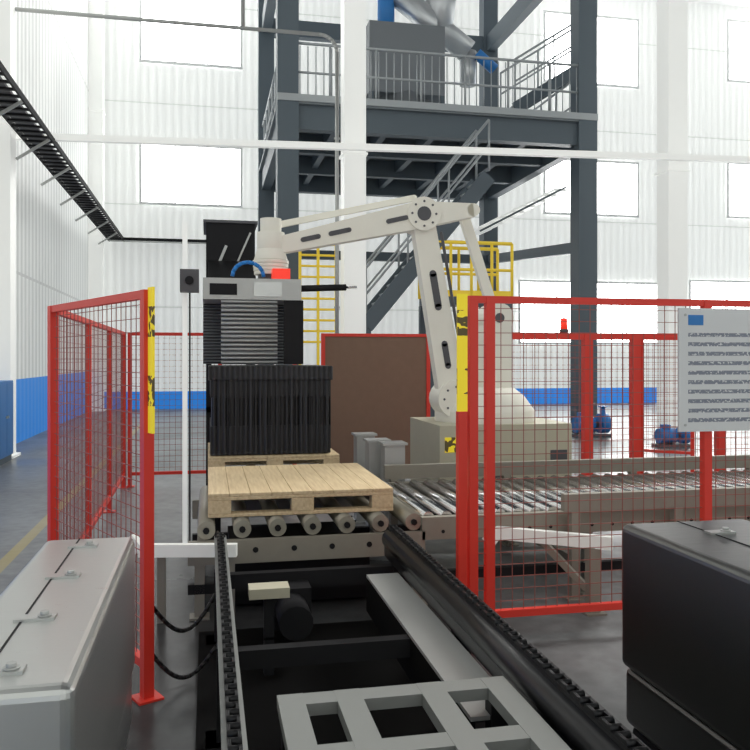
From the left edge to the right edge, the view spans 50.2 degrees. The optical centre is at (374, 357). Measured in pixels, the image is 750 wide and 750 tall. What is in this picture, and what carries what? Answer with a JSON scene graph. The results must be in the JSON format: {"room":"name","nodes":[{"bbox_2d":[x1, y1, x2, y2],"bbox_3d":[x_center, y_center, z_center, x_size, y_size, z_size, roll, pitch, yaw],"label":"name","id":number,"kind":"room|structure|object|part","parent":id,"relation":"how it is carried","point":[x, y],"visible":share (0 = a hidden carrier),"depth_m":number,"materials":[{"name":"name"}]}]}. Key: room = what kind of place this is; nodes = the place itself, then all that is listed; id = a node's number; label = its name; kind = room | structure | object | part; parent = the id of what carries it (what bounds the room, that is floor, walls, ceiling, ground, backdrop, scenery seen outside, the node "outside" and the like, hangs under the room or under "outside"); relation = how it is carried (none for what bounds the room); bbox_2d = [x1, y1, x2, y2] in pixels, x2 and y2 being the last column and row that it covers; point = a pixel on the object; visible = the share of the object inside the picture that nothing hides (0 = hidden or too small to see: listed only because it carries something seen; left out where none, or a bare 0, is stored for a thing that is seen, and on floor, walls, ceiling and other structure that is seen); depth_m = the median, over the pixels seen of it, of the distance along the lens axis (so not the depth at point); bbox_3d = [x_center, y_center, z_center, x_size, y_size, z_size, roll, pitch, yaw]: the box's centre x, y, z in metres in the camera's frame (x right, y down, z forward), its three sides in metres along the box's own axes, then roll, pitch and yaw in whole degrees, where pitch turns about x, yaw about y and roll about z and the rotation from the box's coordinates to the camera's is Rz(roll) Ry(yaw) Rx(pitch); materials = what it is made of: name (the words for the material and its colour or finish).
{"room":"factory floor","nodes":[
{"label":"factory floor","id":0,"kind":"room"},
{"bbox_2d":[16,0,88,443],"bbox_3d":[-5.671,-5.650,9.542,0.200,14.500,31.000,0,0,-12],"label":"wall","id":1,"kind":"structure","parent":0,"point":[52,51],"depth_m":17.73,"materials":[{"name":"white metal"}]},
{"bbox_2d":[0,0,20,458],"bbox_3d":[-6.063,-5.640,12.934,0.520,14.480,0.520,0,0,-12],"label":"column","id":2,"kind":"structure","parent":1,"relation":"attached to","point":[7,7],"depth_m":12.77,"materials":[{"name":"white paint"}]},
{"bbox_2d":[88,0,105,410],"bbox_3d":[-8.415,-5.640,24.190,0.520,14.480,0.520,0,0,-12],"label":"column","id":3,"kind":"structure","parent":1,"relation":"attached to","point":[96,25],"depth_m":24.00,"materials":[{"name":"white metal"}]},
{"bbox_2d":[15,0,339,332],"bbox_3d":[-3.453,-5.625,13.632,5.776,14.450,0.070,0,0,-12],"label":"conduit pipe","id":4,"kind":"object","parent":1,"relation":"attached to","point":[18,9],"visible":0.88,"depth_m":13.99,"materials":[{"name":"grey metal"}]},
{"bbox_2d":[16,133,749,162],"bbox_3d":[4.056,-3.730,14.689,20.964,0.110,0.110,0,0,-7],"label":"horizontal beam","id":5,"kind":"structure","parent":1,"relation":"attached to","point":[84,138],"depth_m":14.19,"materials":[{"name":"white metal"}]},
{"bbox_2d":[0,403,749,749],"bbox_3d":[7.886,1.700,12.374,27.900,0.200,31.400,0,0,-12],"label":"floor","id":6,"kind":"structure","parent":0,"point":[588,650],"depth_m":6.11,"materials":[{"name":"concrete"}]},
{"bbox_2d":[0,380,12,465],"bbox_3d":[-5.821,0.975,12.116,0.500,1.250,0.900,0,0,-12],"label":"wall panel","id":7,"kind":"object","parent":6,"relation":"on","point":[6,386],"visible":1,"depth_m":12.13,"materials":[{"name":"blue paint"}]},
{"bbox_2d":[0,537,134,749],"bbox_3d":[-1.027,1.164,2.569,0.360,0.872,1.590,0,0,-12],"label":"base cabinet","id":8,"kind":"object","parent":6,"relation":"on","point":[67,619],"visible":1,"depth_m":2.29,"materials":[{"name":"silver metal"}]},
{"bbox_2d":[47,306,128,541],"bbox_3d":[-2.562,0.640,7.433,0.126,1.920,5.121,0,0,-13],"label":"fence","id":9,"kind":"object","parent":6,"relation":"on","point":[120,480],"visible":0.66,"depth_m":6.71,"materials":[{"name":"red metal"}]},
{"bbox_2d":[48,287,163,705],"bbox_3d":[-1.519,0.635,4.333,0.120,1.930,1.609,0,0,-38],"label":"fence","id":10,"kind":"object","parent":6,"relation":"on","point":[144,657],"visible":0.77,"depth_m":3.92,"materials":[{"name":"red metal"}]},
{"bbox_2d":[180,222,198,542],"bbox_3d":[-1.579,0.229,6.678,0.216,2.742,0.280,0,0,-12],"label":"post","id":11,"kind":"object","parent":6,"relation":"on","point":[189,278],"visible":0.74,"depth_m":6.69,"materials":[{"name":"white metal"}]},
{"bbox_2d":[126,332,296,486],"bbox_3d":[-2.045,0.640,10.156,2.170,1.920,0.120,0,0,-12],"label":"fence","id":12,"kind":"object","parent":6,"relation":"on","point":[158,334],"visible":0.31,"depth_m":10.01,"materials":[{"name":"metal"}]},
{"bbox_2d":[203,219,257,485],"bbox_3d":[-1.620,0.038,8.961,0.594,3.123,1.633,0,0,-12],"label":"conveyor","id":13,"kind":"object","parent":6,"relation":"on","point":[229,243],"visible":0.55,"depth_m":8.83,"materials":[{"name":"black metal"}]},
{"bbox_2d":[215,463,321,531],"bbox_3d":[-0.984,1.308,7.569,1.120,0.585,1.980,0,0,-12],"label":"conveyor","id":14,"kind":"object","parent":6,"relation":"on","point":[217,520],"visible":0.02,"depth_m":6.64,"materials":[{"name":"grey"}]},
{"bbox_2d":[208,443,339,466],"bbox_3d":[-1.007,0.934,7.630,1.150,0.151,1.250,0,0,-12],"label":"wooden pallet","id":15,"kind":"object","parent":14,"relation":"on","point":[332,457],"visible":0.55,"depth_m":7.06,"materials":[{"name":"brown wood"}]},
{"bbox_2d":[208,365,332,455],"bbox_3d":[-1.030,0.461,7.619,1.096,0.782,1.133,0,0,-12],"label":"load","id":16,"kind":"object","parent":15,"relation":"on","point":[256,409],"visible":1,"depth_m":7.08},
{"bbox_2d":[339,0,367,333],"bbox_3d":[-0.401,-5.640,14.729,0.520,14.480,0.520,0,0,-12],"label":"column","id":17,"kind":"structure","parent":6,"relation":"on","point":[353,12],"depth_m":14.54,"materials":[{"name":"white metal"}]},
{"bbox_2d":[351,432,376,523],"bbox_3d":[-0.106,1.170,7.878,0.280,0.860,0.280,0,0,-12],"label":"bollard","id":18,"kind":"object","parent":6,"relation":"on","point":[359,444],"visible":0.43,"depth_m":7.78,"materials":[{"name":"grey"}]},
{"bbox_2d":[321,333,429,463],"bbox_3d":[0.016,0.640,10.526,1.532,1.920,0.120,0,0,-12],"label":"panel","id":19,"kind":"object","parent":6,"relation":"on","point":[379,382],"visible":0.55,"depth_m":10.52,"materials":[{"name":"metal"}]},
{"bbox_2d":[363,438,390,525],"bbox_3d":[0.018,1.170,7.308,0.280,0.860,0.280,0,0,-12],"label":"bollard","id":20,"kind":"object","parent":6,"relation":"on","point":[372,447],"visible":0.13,"depth_m":7.22,"materials":[{"name":"grey"}]},
{"bbox_2d":[203,195,571,480],"bbox_3d":[0.098,-0.015,7.902,3.514,3.230,1.210,0,0,-12],"label":"robot","id":21,"kind":"object","parent":6,"relation":"on","point":[259,320],"visible":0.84,"depth_m":7.68,"materials":[{"name":"grey metal"}]},
{"bbox_2d":[378,440,407,523],"bbox_3d":[0.156,1.170,7.053,0.280,0.860,0.280,0,0,-12],"label":"bollard","id":22,"kind":"object","parent":6,"relation":"on","point":[392,452],"visible":0.16,"depth_m":6.97,"materials":[{"name":"grey metal"}]},
{"bbox_2d":[154,523,650,749],"bbox_3d":[-0.103,1.305,2.791,1.500,0.590,4.105,0,0,-12],"label":"conveyor","id":23,"kind":"object","parent":6,"relation":"on","point":[397,679],"visible":0.99,"depth_m":3.36,"materials":[{"name":"black painted metal"},{"name":"dark steel"},{"name":"grey steel"}]},
{"bbox_3d":[0.237,1.347,1.847,0.780,0.506,1.720,0,0,-12],"label":"lift table frame","id":24,"kind":"part","parent":23,"relation":"part of","materials":[{"name":"silver metal"}]},
{"bbox_2d":[299,119,513,416],"bbox_3d":[0.568,-1.537,15.698,4.230,6.274,0.862,0,0,-12],"label":"staircase","id":25,"kind":"structure","parent":6,"relation":"on","point":[405,274],"depth_m":15.50,"materials":[{"name":"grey metal"}]},
{"bbox_2d":[258,0,597,432],"bbox_3d":[1.229,-5.625,19.667,7.970,14.450,6.620,0,0,-12],"label":"platform","id":26,"kind":"object","parent":6,"relation":"on","point":[405,62],"visible":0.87,"depth_m":17.96,"materials":[{"name":"grey metal"}]},
{"bbox_2d":[131,469,749,623],"bbox_3d":[2.052,1.305,6.083,7.495,0.590,1.990,0,0,-12],"label":"conveyor","id":27,"kind":"object","parent":6,"relation":"on","point":[426,509],"visible":0.61,"depth_m":5.27,"materials":[{"name":"silver metal"}]},
{"bbox_2d":[208,463,392,517],"bbox_3d":[-0.599,0.934,5.800,1.200,0.151,1.300,0,0,-12],"label":"wooden pallet","id":28,"kind":"object","parent":27,"relation":"on","point":[299,483],"visible":1,"depth_m":5.31,"materials":[{"name":"brown wood"}]},
{"bbox_2d":[384,454,749,542],"bbox_3d":[2.794,1.250,7.285,5.550,0.700,0.090,0,0,-12],"label":"rail","id":29,"kind":"object","parent":6,"relation":"on","point":[393,472],"visible":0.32,"depth_m":7.03,"materials":[{"name":"grey metal"}]},
{"bbox_2d":[571,406,610,437],"bbox_3d":[4.369,1.286,16.207,0.770,0.627,0.442,0,0,-12],"label":"pump","id":30,"kind":"object","parent":6,"relation":"on","point":[575,421],"visible":0.68,"depth_m":16.10,"materials":[{"name":"blue metal"}]},
{"bbox_2d":[456,294,749,617],"bbox_3d":[2.706,0.620,4.958,4.595,1.960,0.120,0,0,-12],"label":"fence","id":31,"kind":"object","parent":6,"relation":"on","point":[467,418],"visible":0.73,"depth_m":4.57,"materials":[{"name":"red metal"}]},
{"bbox_2d":[678,308,749,431],"bbox_3d":[2.280,0.071,4.826,1.000,0.731,0.025,0,0,-12],"label":"sign board","id":32,"kind":"object","parent":31,"relation":"attached to","point":[714,344],"visible":1,"depth_m":4.76,"materials":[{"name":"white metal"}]},
{"bbox_2d":[513,332,749,475],"bbox_3d":[3.232,0.652,9.385,4.560,1.895,0.588,0,0,-12],"label":"fence","id":33,"kind":"object","parent":6,"relation":"on","point":[635,377],"visible":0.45,"depth_m":9.45,"materials":[{"name":"red metal"}]},
{"bbox_2d":[560,318,567,332],"bbox_3d":[2.209,-0.384,9.349,0.100,0.174,0.100,0,0,-12],"label":"beacon light","id":34,"kind":"object","parent":33,"relation":"on","point":[564,325],"visible":0.8,"depth_m":9.32,"materials":[{"name":"red plastic"}]},
{"bbox_2d":[561,486,749,601],"bbox_3d":[3.544,1.250,5.777,4.700,0.700,0.100,0,0,-12],"label":"rail","id":35,"kind":"object","parent":6,"relation":"on","point":[593,504],"visible":0.52,"depth_m":5.37,"materials":[{"name":"beige metal"}]},
{"bbox_2d":[651,424,689,447],"bbox_3d":[5.350,1.343,14.374,0.630,0.513,0.362,0,0,-12],"label":"pump","id":36,"kind":"object","parent":6,"relation":"on","point":[672,430],"visible":0.47,"depth_m":14.29,"materials":[{"name":"blue metal"}]},
{"bbox_2d":[653,0,689,436],"bbox_3d":[5.962,-5.640,16.059,0.540,14.480,0.540,0,0,-12],"label":"column","id":37,"kind":"structure","parent":6,"relation":"on","point":[672,15],"depth_m":15.87,"materials":[{"name":"white paint"}]},
{"bbox_2d":[622,519,749,749],"bbox_3d":[1.553,1.139,2.373,0.590,0.922,2.210,0,0,-12],"label":"base cabinet","id":38,"kind":"object","parent":6,"relation":"on","point":[686,585],"visible":0.97,"depth_m":2.96,"materials":[{"name":"black metal"}]},
{"bbox_2d":[104,0,749,408],"bbox_3d":[4.696,-5.650,27.645,27.900,14.500,0.200,0,0,-12],"label":"wall","id":39,"kind":"structure","parent":0,"point":[141,98],"depth_m":27.16,"materials":[{"name":"white metal"}]},
{"bbox_2d":[0,61,205,244],"bbox_3d":[-3.068,-3.462,10.086,4.281,0.457,30.800,0,0,-12],"label":"cable tray","id":40,"kind":"object","parent":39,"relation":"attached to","point":[12,110],"visible":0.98,"depth_m":14.48,"materials":[{"name":"black metal"}]},
{"bbox_2d":[139,0,242,69],"bbox_3d":[-5.799,-11.037,25.294,3.184,3.595,0.090,0,0,-12],"label":"window","id":41,"kind":"structure","parent":39,"relation":"in","point":[159,43],"depth_m":25.29,"materials":[{"name":"white glass"}]},
{"bbox_2d":[139,144,242,207],"bbox_3d":[-5.799,-5.772,25.294,3.184,1.947,0.090,0,0,-12],"label":"window","id":42,"kind":"structure","parent":39,"relation":"in","point":[172,175],"depth_m":25.28,"materials":[{"name":"white glass"}]},
{"bbox_2d":[518,280,656,344],"bbox_3d":[7.615,-1.584,28.096,5.488,2.225,0.090,0,0,-12],"label":"window","id":43,"kind":"structure","parent":39,"relation":"in","point":[632,320],"depth_m":28.16,"materials":[{"name":"white glass"}]},
{"bbox_2d":[543,10,638,88],"bbox_3d":[7.604,-10.807,28.094,3.624,2.471,0.090,0,0,-12],"label":"window","id":44,"kind":"structure","parent":39,"relation":"in","point":[617,37],"depth_m":28.20,"materials":[{"name":"white glass"}]},
{"bbox_2d":[543,159,638,217],"bbox_3d":[7.604,-5.970,28.094,3.624,1.963,0.090,0,0,-12],"label":"window","id":45,"kind":"structure","parent":39,"relation":"in","point":[617,181],"depth_m":28.20,"materials":[{"name":"white glass"}]},
{"bbox_2d":[688,280,749,308],"bbox_3d":[14.266,-1.663,29.485,6.027,2.330,0.090,0,0,-12],"label":"window","id":46,"kind":"structure","parent":39,"relation":"in","point":[697,289],"depth_m":29.12,"materials":[{"name":"white glass"}]},
{"bbox_2d":[726,19,749,83],"bbox_3d":[15.023,-11.217,29.643,4.482,2.274,0.090,0,0,-12],"label":"window","id":47,"kind":"structure","parent":39,"relation":"in","point":[737,31],"depth_m":29.27,"materials":[{"name":"white glass"}]},
{"bbox_2d":[726,163,749,218],"bbox_3d":[15.023,-6.134,29.643,4.482,2.049,0.090,0,0,-12],"label":"window","id":48,"kind":"structure","parent":39,"relation":"in","point":[737,174],"depth_m":29.27,"materials":[{"name":"white glass"}]},
{"bbox_2d":[688,0,749,6],"bbox_3d":[7.886,-13.000,12.374,27.900,0.200,31.400,0,0,-12],"label":"ceiling","id":49,"kind":"structure","parent":0,"point":[742,3],"depth_m":29.03,"materials":[{"name":"white"}]}
]}

